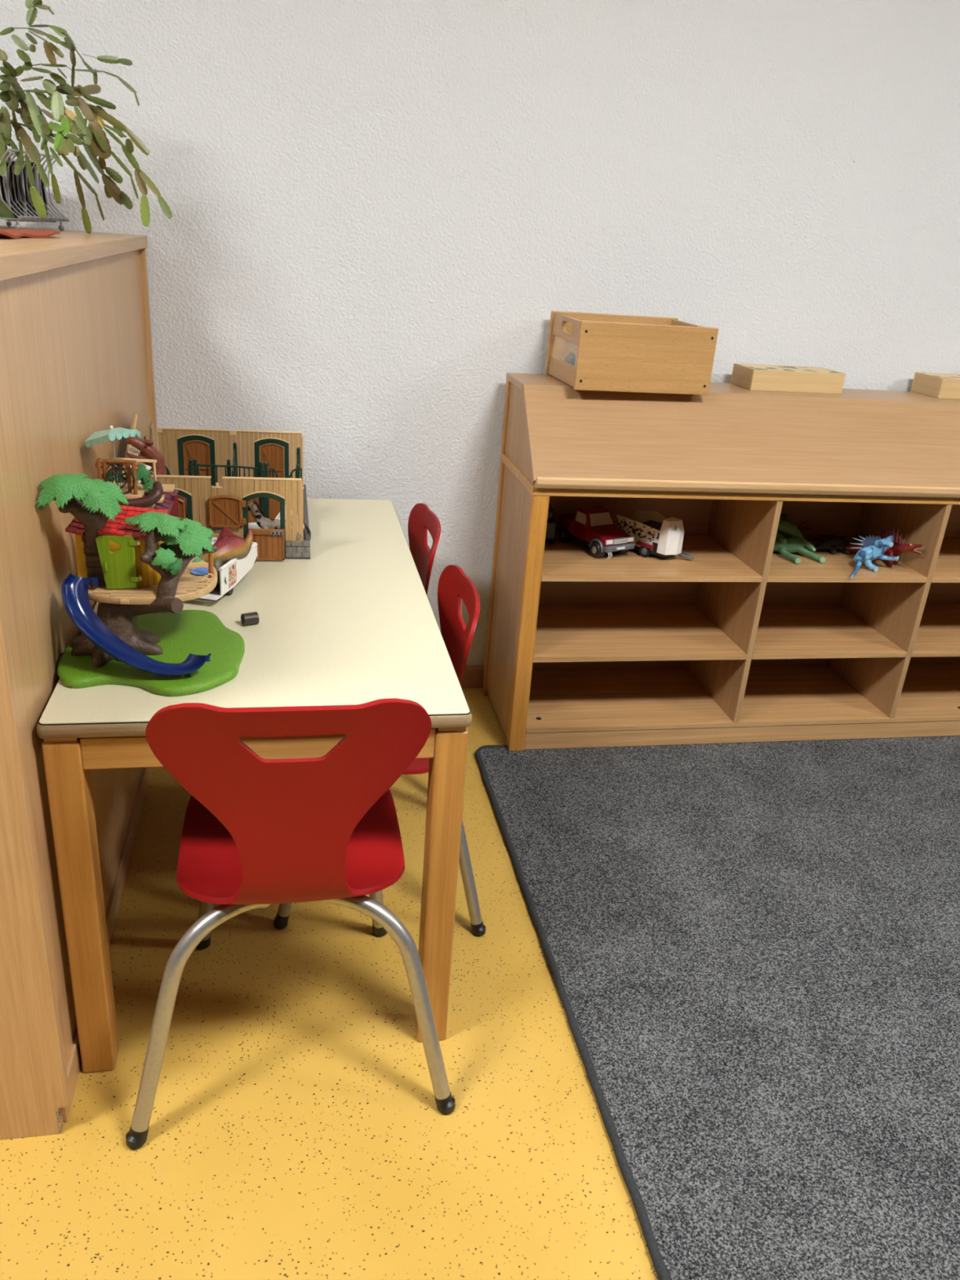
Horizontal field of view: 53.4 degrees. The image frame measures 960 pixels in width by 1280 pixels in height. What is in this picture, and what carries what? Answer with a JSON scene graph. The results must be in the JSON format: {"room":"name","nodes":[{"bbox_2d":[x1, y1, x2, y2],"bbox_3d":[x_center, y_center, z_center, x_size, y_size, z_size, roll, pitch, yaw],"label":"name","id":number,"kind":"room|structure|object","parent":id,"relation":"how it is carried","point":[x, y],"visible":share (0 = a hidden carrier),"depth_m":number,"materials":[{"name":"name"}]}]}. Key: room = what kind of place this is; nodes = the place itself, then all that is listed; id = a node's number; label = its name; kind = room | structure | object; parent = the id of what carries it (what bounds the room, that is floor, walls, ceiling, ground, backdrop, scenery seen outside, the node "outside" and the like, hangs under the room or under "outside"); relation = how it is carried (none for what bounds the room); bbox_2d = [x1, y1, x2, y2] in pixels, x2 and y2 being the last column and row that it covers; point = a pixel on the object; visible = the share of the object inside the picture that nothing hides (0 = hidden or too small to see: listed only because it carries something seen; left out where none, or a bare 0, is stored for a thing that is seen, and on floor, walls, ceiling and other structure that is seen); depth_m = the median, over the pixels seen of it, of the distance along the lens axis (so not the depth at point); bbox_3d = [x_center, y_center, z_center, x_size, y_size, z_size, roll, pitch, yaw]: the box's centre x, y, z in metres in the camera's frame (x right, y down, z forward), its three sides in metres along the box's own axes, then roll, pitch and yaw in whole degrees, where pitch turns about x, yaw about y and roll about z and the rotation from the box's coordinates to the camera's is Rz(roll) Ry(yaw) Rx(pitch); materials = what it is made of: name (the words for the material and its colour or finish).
{"room":"kindergarten classroom","nodes":[
{"label":"kindergarten classroom","id":0,"kind":"room"},
{"bbox_2d":[0,688,658,1279],"bbox_3d":[0.454,1.292,0.415,6.200,0.060,5.635,-1,24,-11],"label":"floor","id":1,"kind":"structure","parent":0,"point":[297,1131],"depth_m":1.50,"materials":[{"name":"yellow rubber"}]},
{"bbox_2d":[0,225,158,1139],"bbox_3d":[-0.938,-0.117,1.810,0.479,1.233,1.483,-1,24,-11],"label":"cabinet","id":2,"kind":"object","parent":1,"relation":"on","point":[77,361],"depth_m":1.38,"materials":[{"name":"brown wood"}]},
{"bbox_2d":[0,148,70,231],"bbox_3d":[-1.018,-0.970,2.056,0.166,0.153,0.202,6,23,4],"label":"wire rack","id":3,"kind":"object","parent":2,"relation":"on","point":[20,218],"visible":0.71,"depth_m":2.04,"materials":[{"name":"silver metal"}]},
{"bbox_2d":[0,175,7,204],"bbox_3d":[-1.024,-0.943,1.985,0.076,0.112,0.006,6,23,4],"label":"case","id":4,"kind":"object","parent":3,"relation":"in","point":[3,195],"visible":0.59,"depth_m":1.98,"materials":[{"name":"black plastic"}]},
{"bbox_2d":[0,182,15,217],"bbox_3d":[-1.028,-0.938,1.968,0.133,0.118,0.001,6,23,4],"label":"picture card","id":5,"kind":"object","parent":3,"relation":"in","point":[5,211],"visible":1,"depth_m":1.98,"materials":[{"name":"green paper"}]},
{"bbox_2d":[4,171,11,208],"bbox_3d":[-1.023,-0.946,1.998,0.076,0.108,0.006,6,23,4],"label":"case","id":6,"kind":"object","parent":3,"relation":"in","point":[6,175],"visible":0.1,"depth_m":1.99,"materials":[{"name":"plastic"}]},
{"bbox_2d":[6,162,15,217],"bbox_3d":[-1.022,-0.949,2.010,0.076,0.104,0.006,6,23,4],"label":"case","id":7,"kind":"object","parent":3,"relation":"in","point":[7,163],"visible":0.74,"depth_m":2.00,"materials":[{"name":"black plastic"}]},
{"bbox_2d":[8,158,17,217],"bbox_3d":[-1.020,-0.958,2.020,0.076,0.112,0.006,6,23,4],"label":"case","id":8,"kind":"object","parent":3,"relation":"in","point":[11,164],"visible":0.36,"depth_m":2.02,"materials":[{"name":"black plastic"}]},
{"bbox_2d":[12,160,21,215],"bbox_3d":[-1.019,-0.961,2.032,0.076,0.108,0.006,6,23,4],"label":"case","id":9,"kind":"object","parent":3,"relation":"in","point":[13,162],"visible":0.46,"depth_m":2.03,"materials":[{"name":"black plastic"}]},
{"bbox_2d":[15,163,24,215],"bbox_3d":[-1.018,-0.964,2.044,0.076,0.104,0.006,6,23,4],"label":"case","id":10,"kind":"object","parent":3,"relation":"in","point":[20,181],"visible":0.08,"depth_m":2.04,"materials":[{"name":"black plastic"}]},
{"bbox_2d":[12,159,27,215],"bbox_3d":[-1.017,-0.972,2.054,0.076,0.112,0.006,6,23,4],"label":"case","id":11,"kind":"object","parent":3,"relation":"in","point":[24,201],"visible":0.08,"depth_m":2.05,"materials":[{"name":"black plastic"}]},
{"bbox_2d":[22,162,30,216],"bbox_3d":[-1.016,-0.975,2.066,0.076,0.108,0.006,6,23,4],"label":"case","id":12,"kind":"object","parent":3,"relation":"in","point":[24,169],"visible":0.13,"depth_m":2.06,"materials":[{"name":"black plastic"}]},
{"bbox_2d":[25,165,33,216],"bbox_3d":[-1.014,-0.978,2.078,0.076,0.104,0.006,6,23,4],"label":"case","id":13,"kind":"object","parent":3,"relation":"in","point":[28,184],"visible":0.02,"depth_m":2.08,"materials":[{"name":"black plastic"}]},
{"bbox_2d":[31,163,38,216],"bbox_3d":[-1.012,-0.990,2.100,0.076,0.108,0.006,6,23,4],"label":"case","id":14,"kind":"object","parent":3,"relation":"in","point":[32,164],"visible":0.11,"depth_m":2.08,"materials":[{"name":"black plastic"}]},
{"bbox_2d":[34,165,39,194],"bbox_3d":[-1.011,-0.993,2.112,0.076,0.104,0.006,6,23,4],"label":"case","id":15,"kind":"object","parent":3,"relation":"in","point":[35,166],"visible":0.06,"depth_m":2.10,"materials":[{"name":"grey plastic"}]},
{"bbox_2d":[31,161,44,201],"bbox_3d":[-1.009,-1.001,2.122,0.076,0.112,0.006,6,23,4],"label":"case","id":16,"kind":"object","parent":3,"relation":"in","point":[33,162],"visible":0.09,"depth_m":2.12,"materials":[{"name":"black plastic"}]},
{"bbox_2d":[41,164,48,215],"bbox_3d":[-1.008,-1.004,2.135,0.076,0.108,0.006,6,23,4],"label":"case","id":17,"kind":"object","parent":3,"relation":"in","point":[44,196],"visible":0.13,"depth_m":2.13,"materials":[{"name":"black plastic"}]},
{"bbox_2d":[0,0,173,234],"bbox_3d":[-0.940,-1.015,1.841,0.657,0.416,0.347,-1,24,-11],"label":"potted plant","id":18,"kind":"object","parent":2,"relation":"on","point":[95,143],"visible":1,"depth_m":1.90,"materials":[{"name":"plant"}]},
{"bbox_2d":[36,498,471,1072],"bbox_3d":[-0.432,0.171,1.985,0.597,0.640,1.170,-1,24,-11],"label":"table","id":19,"kind":"object","parent":1,"relation":"on","point":[353,622],"visible":0.59,"depth_m":1.49,"materials":[{"name":"beige laminate"}]},
{"bbox_2d":[94,457,174,508],"bbox_3d":[-0.611,-0.204,1.694,0.129,0.250,0.135,-1,24,-11],"label":"terrace","id":20,"kind":"object","parent":19,"relation":"on","point":[135,497],"visible":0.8,"depth_m":1.64,"materials":[{"name":"brown plastic"}]},
{"bbox_2d":[84,425,140,484],"bbox_3d":[-0.626,-0.316,1.645,0.084,0.113,0.126,-1,24,-11],"label":"parasol","id":21,"kind":"object","parent":20,"relation":"on","point":[99,437],"visible":0.99,"depth_m":1.59,"materials":[{"name":"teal plastic"}]},
{"bbox_2d":[101,460,134,494],"bbox_3d":[-0.621,-0.278,1.629,0.065,0.056,0.035,-1,24,-11],"label":"bicycle","id":22,"kind":"object","parent":20,"relation":"on","point":[113,465],"visible":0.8,"depth_m":1.62,"materials":[{"name":"black plastic"}]},
{"bbox_2d":[130,464,151,483],"bbox_3d":[-0.608,-0.293,1.701,0.045,0.029,0.045,-1,24,-11],"label":"round table","id":23,"kind":"object","parent":20,"relation":"on","point":[148,467],"visible":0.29,"depth_m":1.70,"materials":[{"name":"white plastic"}]},
{"bbox_2d":[35,473,244,696],"bbox_3d":[-0.501,-0.100,1.456,0.271,0.320,0.314,-1,24,-11],"label":"house","id":24,"kind":"object","parent":19,"relation":"on","point":[137,563],"visible":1,"depth_m":1.41,"materials":[{"name":"green plastic"}]},
{"bbox_2d":[191,567,208,575],"bbox_3d":[-0.442,-0.108,1.517,0.033,0.003,0.033,-1,24,-11],"label":"dish","id":25,"kind":"object","parent":24,"relation":"on","point":[198,571],"visible":0.87,"depth_m":1.52,"materials":[{"name":"blue plastic"}]},
{"bbox_2d":[153,488,178,517],"bbox_3d":[-0.590,-0.201,1.801,0.034,0.162,0.104,2,23,-6],"label":"toy","id":26,"kind":"object","parent":19,"relation":"on","point":[170,503],"visible":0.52,"depth_m":1.78,"materials":[{"name":"red plastic"}]},
{"bbox_2d":[122,410,310,559],"bbox_3d":[-0.556,-0.364,2.078,0.359,0.250,0.475,-1,24,-11],"label":"toy stable","id":27,"kind":"object","parent":19,"relation":"on","point":[197,475],"visible":0.78,"depth_m":2.06,"materials":[{"name":"beige plastic"}]},
{"bbox_2d":[126,436,187,518],"bbox_3d":[-0.621,-0.305,1.946,0.086,0.231,0.167,14,25,21],"label":"dinosaur","id":28,"kind":"object","parent":27,"relation":"in","point":[146,449],"visible":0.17,"depth_m":1.86},
{"bbox_2d":[214,527,223,531],"bbox_3d":[-0.519,-0.223,1.907,0.020,0.014,0.002,-1,24,-11],"label":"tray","id":29,"kind":"object","parent":27,"relation":"on","point":[216,529],"depth_m":1.91,"materials":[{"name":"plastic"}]},
{"bbox_2d":[236,505,297,533],"bbox_3d":[-0.468,-0.255,2.054,0.164,0.071,0.050,-7,26,-24],"label":"horse","id":30,"kind":"object","parent":27,"relation":"in","point":[251,525],"visible":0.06,"depth_m":2.04},
{"bbox_2d":[242,499,311,539],"bbox_3d":[-0.425,-0.238,1.981,0.147,0.104,0.028,3,23,-3],"label":"horse","id":31,"kind":"object","parent":27,"relation":"in","point":[262,522],"visible":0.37,"depth_m":1.97},
{"bbox_2d":[195,537,257,599],"bbox_3d":[-0.487,-0.132,1.776,0.092,0.071,0.209,7,23,7],"label":"trailer","id":32,"kind":"object","parent":19,"relation":"on","point":[232,572],"visible":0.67,"depth_m":1.74,"materials":[{"name":"white plastic"}]},
{"bbox_2d":[198,526,253,586],"bbox_3d":[-0.473,-0.161,1.747,0.079,0.100,0.150,7,23,7],"label":"dinosaur","id":33,"kind":"object","parent":32,"relation":"in","point":[232,547],"visible":0.67,"depth_m":1.73},
{"bbox_2d":[240,611,259,626],"bbox_3d":[-0.394,-0.036,1.633,0.027,0.021,0.021,-10,27,-30],"label":"log","id":34,"kind":"object","parent":19,"relation":"on","point":[251,618],"visible":1,"depth_m":1.63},
{"bbox_2d":[125,697,455,1148],"bbox_3d":[-0.298,0.336,1.524,0.498,0.716,0.451,-1,24,-12],"label":"chair","id":35,"kind":"object","parent":1,"relation":"on","point":[258,832],"visible":1,"depth_m":1.32,"materials":[{"name":"red plastic"}]},
{"bbox_2d":[273,564,485,936],"bbox_3d":[-0.209,0.199,1.934,0.415,0.659,0.458,-1,24,-11],"label":"chair","id":36,"kind":"object","parent":1,"relation":"on","point":[454,585],"visible":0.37,"depth_m":1.88,"materials":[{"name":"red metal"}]},
{"bbox_2d":[408,502,440,594],"bbox_3d":[-0.299,0.014,2.350,0.415,0.659,0.458,-1,24,-12],"label":"chair","id":37,"kind":"object","parent":1,"relation":"on","point":[421,518],"visible":0.16,"depth_m":2.33,"materials":[{"name":"red plastic"}]},
{"bbox_2d":[472,735,959,1279],"bbox_3d":[1.648,0.885,1.482,2.852,0.017,3.056,-1,24,-11],"label":"carpet","id":38,"kind":"object","parent":1,"relation":"on","point":[751,950],"visible":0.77,"depth_m":1.82,"materials":[{"name":"grey carpet"}]},
{"bbox_2d":[482,451,959,751],"bbox_3d":[0.938,-0.111,2.764,1.779,0.736,0.381,-1,24,-11],"label":"shelf","id":39,"kind":"object","parent":1,"relation":"on","point":[739,641],"visible":0.94,"depth_m":2.70,"materials":[{"name":"brown wood"}]},
{"bbox_2d":[545,503,556,543],"bbox_3d":[0.167,-0.321,2.626,0.071,0.100,0.100,-1,24,-11],"label":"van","id":40,"kind":"object","parent":39,"relation":"on","point":[551,528],"visible":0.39,"depth_m":2.58,"materials":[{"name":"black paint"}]},
{"bbox_2d":[557,505,634,559],"bbox_3d":[0.315,-0.300,2.593,0.115,0.108,0.223,-11,27,-31],"label":"pickup","id":41,"kind":"object","parent":39,"relation":"on","point":[594,526],"visible":1,"depth_m":2.56,"materials":[{"name":"red plastic"}]},
{"bbox_2d":[586,524,631,547],"bbox_3d":[0.346,-0.276,2.549,0.092,0.042,0.082,-11,27,-31],"label":"hood","id":42,"kind":"object","parent":41,"relation":"attached to","point":[598,535],"depth_m":2.53,"materials":[{"name":"red paint"}]},
{"bbox_2d":[612,537,627,545],"bbox_3d":[0.369,-0.261,2.517,0.048,0.017,0.004,-11,27,-31],"label":"grille","id":43,"kind":"object","parent":41,"relation":"attached to","point":[615,540],"depth_m":2.52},
{"bbox_2d":[615,511,693,559],"bbox_3d":[0.478,-0.287,2.585,0.211,0.112,0.108,22,29,36],"label":"trailer","id":44,"kind":"object","parent":39,"relation":"on","point":[655,534],"visible":0.98,"depth_m":2.56,"materials":[{"name":"white plastic"}]},
{"bbox_2d":[501,372,959,497],"bbox_3d":[0.973,-0.541,2.570,1.781,0.210,0.400,-1,24,-11],"label":"slanted shelf top","id":45,"kind":"object","parent":39,"relation":"on","point":[732,437],"visible":0.98,"depth_m":2.42,"materials":[{"name":"brown wood"}]},
{"bbox_2d":[545,311,718,395],"bbox_3d":[0.380,-0.739,2.451,0.354,0.162,0.263,-1,24,-13],"label":"crate","id":46,"kind":"object","parent":45,"relation":"on","point":[615,353],"visible":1,"depth_m":2.34,"materials":[{"name":"brown wood"}]},
{"bbox_2d":[564,351,576,365],"bbox_3d":[0.241,-0.720,2.487,0.035,0.054,0.128,-1,24,-11],"label":"toy","id":47,"kind":"object","parent":46,"relation":"in","point":[570,358],"visible":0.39,"depth_m":2.46,"materials":[{"name":"white"}]},
{"bbox_2d":[730,363,845,393],"bbox_3d":[0.844,-0.718,2.622,0.274,0.054,0.119,-1,24,-13],"label":"box","id":48,"kind":"object","parent":45,"relation":"on","point":[759,377],"visible":1,"depth_m":2.58,"materials":[{"name":"brown wood"}]},
{"bbox_2d":[910,372,959,399],"bbox_3d":[1.402,-0.728,2.746,0.274,0.054,0.125,-1,24,-13],"label":"box","id":49,"kind":"object","parent":45,"relation":"on","point":[939,385],"visible":1,"depth_m":2.69,"materials":[{"name":"brown wood"}]},
{"bbox_2d":[776,513,816,551],"bbox_3d":[0.860,-0.316,2.696,0.092,0.099,0.186,-11,28,-32],"label":"dinosaur","id":50,"kind":"object","parent":39,"relation":"in","point":[786,528],"visible":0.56,"depth_m":2.69},
{"bbox_2d":[773,537,825,563],"bbox_3d":[0.886,-0.255,2.662,0.200,0.047,0.132,-6,25,-23],"label":"dinosaur","id":51,"kind":"object","parent":39,"relation":"on","point":[793,544],"visible":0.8,"depth_m":2.66},
{"bbox_2d":[776,520,840,545],"bbox_3d":[0.972,-0.313,2.788,0.211,0.068,0.075,6,23,3],"label":"dinosaur","id":52,"kind":"object","parent":39,"relation":"on","point":[810,535],"visible":0.46,"depth_m":2.79},
{"bbox_2d":[813,535,853,554],"bbox_3d":[1.025,-0.275,2.737,0.158,0.043,0.065,-4,24,-18],"label":"dinosaur","id":53,"kind":"object","parent":39,"relation":"on","point":[832,543],"visible":0.91,"depth_m":2.73},
{"bbox_2d":[849,534,898,579],"bbox_3d":[1.052,-0.232,2.598,0.208,0.090,0.095,-8,26,-27],"label":"dinosaur","id":54,"kind":"object","parent":39,"relation":"in","point":[874,548],"visible":1,"depth_m":2.60},
{"bbox_2d":[844,520,923,567],"bbox_3d":[1.136,-0.273,2.654,0.069,0.124,0.212,-16,30,-39],"label":"dinosaur","id":55,"kind":"object","parent":39,"relation":"on","point":[898,548],"visible":0.57,"depth_m":2.63},
{"bbox_2d":[0,0,959,666],"bbox_3d":[0.025,-1.144,2.449,6.200,2.750,0.120,-1,24,-11],"label":"wall","id":56,"kind":"structure","parent":0,"point":[383,211],"depth_m":2.42,"materials":[{"name":"paint"}]},
{"bbox_2d":[461,665,484,688],"bbox_3d":[-0.056,0.113,2.913,6.200,0.068,0.018,-1,24,-11],"label":"baseboard","id":57,"kind":"structure","parent":56,"relation":"attached to","point":[473,677],"depth_m":2.91,"materials":[{"name":"brown wood"}]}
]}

